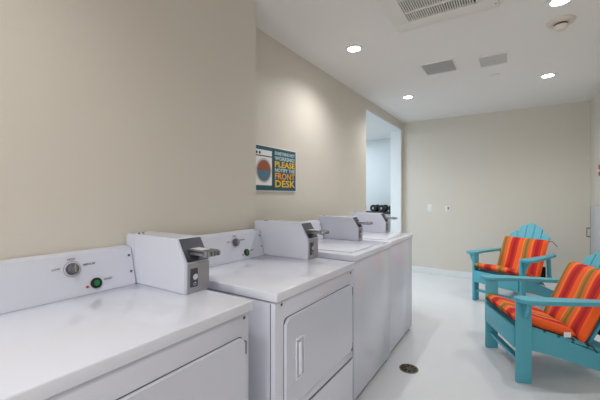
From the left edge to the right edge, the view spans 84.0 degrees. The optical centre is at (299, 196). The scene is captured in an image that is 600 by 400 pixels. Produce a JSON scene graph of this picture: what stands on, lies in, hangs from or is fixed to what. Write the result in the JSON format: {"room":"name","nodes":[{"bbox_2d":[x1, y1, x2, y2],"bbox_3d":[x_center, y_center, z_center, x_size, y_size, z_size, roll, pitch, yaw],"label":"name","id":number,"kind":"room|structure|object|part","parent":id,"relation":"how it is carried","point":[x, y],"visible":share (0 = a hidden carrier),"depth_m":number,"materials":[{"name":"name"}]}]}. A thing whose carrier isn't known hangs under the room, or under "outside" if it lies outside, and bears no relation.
{"room":"laundry","nodes":[
{"label":"laundry","id":0,"kind":"room"},
{"bbox_2d":[0,0,255,259],"bbox_3d":[-2.265,0.008,-0.527,0.409,2.540,6.652,0,0,33],"label":"wall","id":1,"kind":"structure","parent":0,"point":[118,118],"depth_m":1.42,"materials":[{"name":"beige paint"}]},
{"bbox_2d":[256,28,402,232],"bbox_3d":[0.573,0.008,4.054,0.190,2.540,4.124,0,0,33],"label":"wall","id":2,"kind":"structure","parent":0,"point":[301,109],"depth_m":3.15,"materials":[{"name":"beige paint"}]},
{"bbox_2d":[256,144,295,191],"bbox_3d":[-0.209,-0.213,2.657,0.016,0.352,0.633,0,0,33],"label":"poster","id":3,"kind":"object","parent":2,"relation":"attached to","point":[275,167],"visible":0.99,"depth_m":2.67,"materials":[{"name":"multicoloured paper"}]},
{"bbox_2d":[256,149,271,185],"bbox_3d":[-0.297,-0.219,2.513,0.001,0.270,0.275,0,0,33],"label":"picture","id":4,"kind":"object","parent":3,"relation":"attached to","point":[263,156],"depth_m":2.54,"materials":[{"name":"white paper"}]},
{"bbox_2d":[366,109,400,232],"bbox_3d":[1.209,0.069,5.047,0.178,2.418,1.610,0,0,33],"label":"trim","id":5,"kind":"structure","parent":2,"relation":"attached to","point":[395,131],"depth_m":5.70,"materials":[{"name":"white paint"}]},
{"bbox_2d":[366,139,390,231],"bbox_3d":[1.375,0.008,7.748,2.481,2.540,0.120,0,0,33],"label":"wall","id":6,"kind":"structure","parent":0,"point":[378,152],"depth_m":7.43,"materials":[{"name":"white paint"}]},
{"bbox_2d":[255,0,599,140],"bbox_3d":[-0.802,-1.312,1.849,5.243,0.100,12.470,0,0,33],"label":"ceiling","id":7,"kind":"structure","parent":0,"point":[387,69],"depth_m":2.90,"materials":[{"name":"white paint"}]},
{"bbox_2d":[345,44,362,52],"bbox_3d":[0.462,-1.259,2.846,0.156,0.006,0.156,0,0,33],"label":"recessed light","id":8,"kind":"object","parent":7,"relation":"in","point":[355,48],"visible":1,"depth_m":2.84,"materials":[{"name":"white glass"}]},
{"bbox_2d":[402,95,413,98],"bbox_3d":[1.373,-1.259,4.234,0.156,0.006,0.156,0,0,33],"label":"recessed light","id":9,"kind":"object","parent":7,"relation":"in","point":[406,96],"visible":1,"depth_m":4.24,"materials":[{"name":"white glass"}]},
{"bbox_2d":[419,58,457,75],"bbox_3d":[1.361,-1.258,3.259,0.300,0.008,0.324,0,0,33],"label":"ceiling vent","id":10,"kind":"object","parent":7,"relation":"in","point":[448,65],"visible":1,"depth_m":3.25,"materials":[{"name":"grey metal"}]},
{"bbox_2d":[376,0,502,32],"bbox_3d":[0.859,-1.247,2.077,0.682,0.030,0.664,0,0,33],"label":"ceiling vent","id":11,"kind":"object","parent":7,"relation":"attached to","point":[405,15],"depth_m":2.22,"materials":[{"name":"white metal"}]},
{"bbox_2d":[477,51,508,67],"bbox_3d":[1.786,-1.258,3.079,0.240,0.008,0.274,0,0,33],"label":"ceiling vent","id":12,"kind":"object","parent":7,"relation":"in","point":[499,58],"visible":1,"depth_m":3.06,"materials":[{"name":"white metal"}]},
{"bbox_2d":[539,73,556,78],"bbox_3d":[2.590,-1.259,3.481,0.156,0.006,0.156,0,0,33],"label":"recessed light","id":13,"kind":"object","parent":7,"relation":"in","point":[548,75],"visible":1,"depth_m":3.47,"materials":[{"name":"white glass"}]},
{"bbox_2d":[545,0,572,7],"bbox_3d":[1.678,-1.259,2.148,0.156,0.006,0.156,0,0,33],"label":"recessed light","id":14,"kind":"object","parent":7,"relation":"in","point":[550,3],"visible":1,"depth_m":2.17,"materials":[{"name":"white glass"}]},
{"bbox_2d":[546,15,575,31],"bbox_3d":[1.880,-1.229,2.398,0.170,0.066,0.170,0,0,33],"label":"smoke detector","id":15,"kind":"object","parent":7,"relation":"attached to","point":[560,23],"visible":1,"depth_m":2.37,"materials":[{"name":"beige plastic"}]},
{"bbox_2d":[355,272,599,399],"bbox_3d":[-0.802,1.328,1.849,5.243,0.100,12.470,0,0,33],"label":"floor","id":16,"kind":"structure","parent":0,"point":[445,339],"depth_m":2.54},
{"bbox_2d":[0,231,252,399],"bbox_3d":[-0.611,0.716,1.046,0.653,1.124,0.730,0,0,33],"label":"dryer","id":17,"kind":"object","parent":16,"relation":"on","point":[137,319],"visible":1,"depth_m":1.01,"materials":[{"name":"white metal"}]},
{"bbox_3d":[-0.880,0.285,1.151,0.083,0.155,0.608,0,0,33],"label":"control panel","id":18,"kind":"part","parent":17,"relation":"part of","materials":[{"name":"white metal"}]},
{"bbox_3d":[-0.355,0.650,0.878,0.013,0.346,0.606,0,0,33],"label":"door","id":19,"kind":"part","parent":17,"relation":"part of","materials":[{"name":"white metal"}]},
{"bbox_3d":[-0.407,0.204,1.282,0.052,0.083,0.101,0,0,33],"label":"slide plate","id":20,"kind":"part","parent":17,"relation":"part of","materials":[{"name":"grey metal"}]},
{"bbox_3d":[-0.396,0.304,1.246,0.004,0.069,0.034,0,0,33],"label":"lock plate","id":21,"kind":"part","parent":17,"relation":"part of","materials":[{"name":"grey metal"}]},
{"bbox_3d":[-0.386,0.305,1.268,0.003,0.107,0.103,0,0,33],"label":"vault door","id":22,"kind":"part","parent":17,"relation":"part of","materials":[{"name":"silver metal"}]},
{"bbox_2d":[198,220,354,399],"bbox_3d":[-0.147,0.713,1.696,0.653,1.131,0.730,0,0,33],"label":"dryer","id":23,"kind":"object","parent":16,"relation":"on","point":[300,345],"visible":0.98,"depth_m":1.52,"materials":[{"name":"white metal"}]},
{"bbox_3d":[-0.416,0.279,1.800,0.083,0.156,0.608,0,0,33],"label":"control panel","id":24,"kind":"part","parent":23,"relation":"part of","materials":[{"name":"white metal"}]},
{"bbox_3d":[0.004,0.649,1.342,0.014,0.165,0.063,0,0,33],"label":"door handle","id":25,"kind":"part","parent":23,"relation":"part of","materials":[{"name":"white plastic"}]},
{"bbox_3d":[0.056,0.198,1.931,0.052,0.083,0.101,0,0,33],"label":"slide plate","id":26,"kind":"part","parent":23,"relation":"part of","materials":[{"name":"grey metal"}]},
{"bbox_3d":[0.067,0.298,1.895,0.004,0.070,0.034,0,0,33],"label":"lock plate","id":27,"kind":"part","parent":23,"relation":"part of","materials":[{"name":"grey metal"}]},
{"bbox_3d":[0.077,0.299,1.918,0.003,0.107,0.103,0,0,33],"label":"vault door","id":28,"kind":"part","parent":23,"relation":"part of","materials":[{"name":"silver metal"}]},
{"bbox_3d":[0.109,0.646,1.528,0.013,0.348,0.606,0,0,33],"label":"door","id":29,"kind":"part","parent":23,"relation":"part of","materials":[{"name":"white metal"}]},
{"bbox_3d":[0.099,1.054,1.520,0.005,0.347,0.680,0,0,33],"label":"panel","id":30,"kind":"part","parent":23,"relation":"part of","materials":[{"name":"white metal"}]},
{"bbox_2d":[303,215,391,399],"bbox_3d":[0.261,0.721,2.482,0.634,1.114,0.709,0,0,33],"label":"washing machine","id":31,"kind":"object","parent":16,"relation":"on","point":[344,242],"visible":0.49,"depth_m":2.31,"materials":[{"name":"white metal"}]},
{"bbox_3d":[0.003,0.282,2.591,0.083,0.155,0.608,0,0,33],"label":"control panel","id":32,"kind":"part","parent":31,"relation":"part of","materials":[{"name":"white metal"}]},
{"bbox_3d":[0.276,0.358,2.448,0.464,0.003,0.499,0,0,33],"label":"lid","id":33,"kind":"part","parent":31,"relation":"part of","materials":[{"name":"white metal"}]},
{"bbox_3d":[0.470,0.211,2.713,0.051,0.077,0.079,0,0,33],"label":"slide plate","id":34,"kind":"part","parent":31,"relation":"part of","materials":[{"name":"grey metal"}]},
{"bbox_3d":[0.491,0.305,2.700,0.003,0.100,0.081,0,0,33],"label":"vault door","id":35,"kind":"part","parent":31,"relation":"part of","materials":[{"name":"silver metal"}]},
{"bbox_2d":[366,211,390,213],"bbox_3d":[1.640,0.798,6.981,0.980,0.960,0.400,0,0,33],"label":"dumbbell rack","id":36,"kind":"object","parent":16,"relation":"on","point":[384,212],"visible":0.02,"depth_m":6.85,"materials":[{"name":"grey metal"}]},
{"bbox_2d":[370,205,378,211],"bbox_3d":[1.590,0.248,7.011,0.140,0.140,0.304,0,0,33],"label":"dumbbell","id":37,"kind":"object","parent":36,"relation":"on","point":[373,208],"visible":0.9,"depth_m":6.89,"materials":[{"name":"grey"}]},
{"bbox_2d":[378,205,388,211],"bbox_3d":[1.736,0.248,6.916,0.140,0.140,0.304,0,0,33],"label":"dumbbell","id":38,"kind":"object","parent":36,"relation":"on","point":[381,208],"visible":0.92,"depth_m":6.80,"materials":[{"name":"grey"}]},
{"bbox_2d":[351,212,412,351],"bbox_3d":[0.635,0.721,3.087,0.634,1.114,0.709,0,0,33],"label":"washing machine","id":39,"kind":"object","parent":16,"relation":"on","point":[401,249],"visible":0.41,"depth_m":2.97,"materials":[{"name":"white metal"}]},
{"bbox_3d":[0.650,0.358,3.054,0.464,0.003,0.499,0,0,33],"label":"lid","id":40,"kind":"part","parent":39,"relation":"part of","materials":[{"name":"white metal"}]},
{"bbox_2d":[399,364,418,373],"bbox_3d":[0.805,1.276,2.466,0.136,0.004,0.136,0,0,33],"label":"floor drain","id":41,"kind":"object","parent":16,"relation":"on","point":[407,368],"visible":1,"depth_m":2.46,"materials":[{"name":"black metal"}]},
{"bbox_2d":[466,223,555,300],"bbox_3d":[2.685,0.811,4.089,1.021,0.935,0.764,0,0,-29],"label":"chair","id":42,"kind":"object","parent":16,"relation":"on","point":[532,231],"visible":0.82,"depth_m":3.94,"materials":[{"name":"teal wood"}]},
{"bbox_3d":[2.168,0.996,4.112,0.095,0.564,0.028,0,0,-29],"label":"leg","id":43,"kind":"part","parent":42,"relation":"part of","materials":[{"name":"teal wood"}]},
{"bbox_3d":[2.409,0.700,4.297,0.740,0.026,0.131,0,0,-29],"label":"arm","id":44,"kind":"part","parent":42,"relation":"part of"},
{"bbox_3d":[2.537,0.967,4.006,0.431,0.146,0.512,0,0,-29],"label":"seat","id":45,"kind":"part","parent":42,"relation":"part of","materials":[{"name":"teal wood"}]},
{"bbox_2d":[474,236,557,285],"bbox_3d":[2.560,0.780,3.994,0.695,0.514,0.621,0,0,-29],"label":"cushion","id":46,"kind":"object","parent":42,"relation":"on","point":[513,249],"visible":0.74,"depth_m":4.04,"materials":[{"name":"fabric"}]},
{"bbox_3d":[2.431,0.996,3.638,0.095,0.564,0.028,0,0,-29],"label":"leg","id":47,"kind":"part","parent":42,"relation":"part of","materials":[{"name":"teal wood"}]},
{"bbox_3d":[2.813,0.707,4.160,0.352,0.727,0.457,0,0,-29],"label":"backrest","id":48,"kind":"part","parent":42,"relation":"part of","materials":[{"name":"teal wood"}]},
{"bbox_3d":[2.716,0.700,3.745,0.740,0.026,0.131,0,0,-29],"label":"arm","id":49,"kind":"part","parent":42,"relation":"part of"},
{"bbox_3d":[2.818,1.092,3.883,0.987,0.372,0.024,0,0,-29],"label":"rail","id":50,"kind":"part","parent":42,"relation":"part of","materials":[{"name":"teal wood"}]},
{"bbox_3d":[2.926,0.847,3.914,0.080,0.269,0.024,0,0,-29],"label":"post","id":51,"kind":"part","parent":42,"relation":"part of","materials":[{"name":"teal wood"}]},
{"bbox_2d":[481,250,599,383],"bbox_3d":[2.012,0.811,2.479,1.021,0.935,0.764,0,0,9],"label":"chair","id":52,"kind":"object","parent":16,"relation":"on","point":[520,333],"visible":0.78,"depth_m":2.28,"materials":[{"name":"teal wood"}]},
{"bbox_3d":[1.621,0.996,2.819,0.095,0.564,0.028,0,0,9],"label":"leg","id":53,"kind":"part","parent":52,"relation":"part of","materials":[{"name":"teal wood"}]},
{"bbox_3d":[1.926,0.700,2.814,0.740,0.026,0.131,0,0,9],"label":"arm","id":54,"kind":"part","parent":52,"relation":"part of"},
{"bbox_3d":[1.532,0.996,2.284,0.095,0.564,0.028,0,0,9],"label":"leg","id":55,"kind":"part","parent":52,"relation":"part of","materials":[{"name":"teal wood"}]},
{"bbox_2d":[485,261,599,352],"bbox_3d":[1.856,0.780,2.483,0.695,0.514,0.621,0,0,9],"label":"cushion","id":56,"kind":"object","parent":52,"relation":"on","point":[577,280],"visible":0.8,"depth_m":2.40,"materials":[{"name":"fabric"}]},
{"bbox_3d":[2.069,1.092,2.718,0.987,0.372,0.024,0,0,9],"label":"rail","id":57,"kind":"part","parent":52,"relation":"part of","materials":[{"name":"teal wood"}]},
{"bbox_3d":[1.822,0.700,2.191,0.740,0.026,0.131,0,0,9],"label":"arm","id":58,"kind":"part","parent":52,"relation":"part of"},
{"bbox_3d":[1.989,1.092,2.235,0.987,0.372,0.024,0,0,9],"label":"rail","id":59,"kind":"part","parent":52,"relation":"part of","materials":[{"name":"teal wood"}]},
{"bbox_3d":[1.845,0.967,2.507,0.431,0.146,0.512,0,0,9],"label":"seat","id":60,"kind":"part","parent":52,"relation":"part of","materials":[{"name":"teal wood"}]},
{"bbox_3d":[2.157,0.707,2.455,0.352,0.727,0.457,0,0,9],"label":"backrest","id":61,"kind":"part","parent":52,"relation":"part of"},
{"bbox_2d":[403,101,589,277],"bbox_3d":[2.806,0.008,5.136,2.762,2.540,0.120,0,0,33],"label":"wall","id":62,"kind":"structure","parent":0,"point":[499,173],"depth_m":4.98,"materials":[{"name":"beige paint"}]},
{"bbox_2d":[412,266,556,288],"bbox_3d":[2.795,1.230,5.065,2.436,0.095,0.012,0,0,33],"label":"baseboard","id":63,"kind":"structure","parent":62,"relation":"attached to","point":[452,273],"depth_m":5.33,"materials":[{"name":"white paint"}]},
{"bbox_2d":[586,206,599,254],"bbox_3d":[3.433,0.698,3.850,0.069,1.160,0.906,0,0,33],"label":"base cabinet","id":64,"kind":"object","parent":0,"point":[594,228],"visible":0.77,"depth_m":4.00,"materials":[{"name":"grey laminate"}]},
{"bbox_2d":[590,88,599,206],"bbox_3d":[0.952,0.008,-0.155,0.120,2.540,10.776,0,0,33],"label":"wall","id":65,"kind":"structure","parent":0,"point":[595,101],"depth_m":4.10,"materials":[{"name":"beige paint"}]}
]}

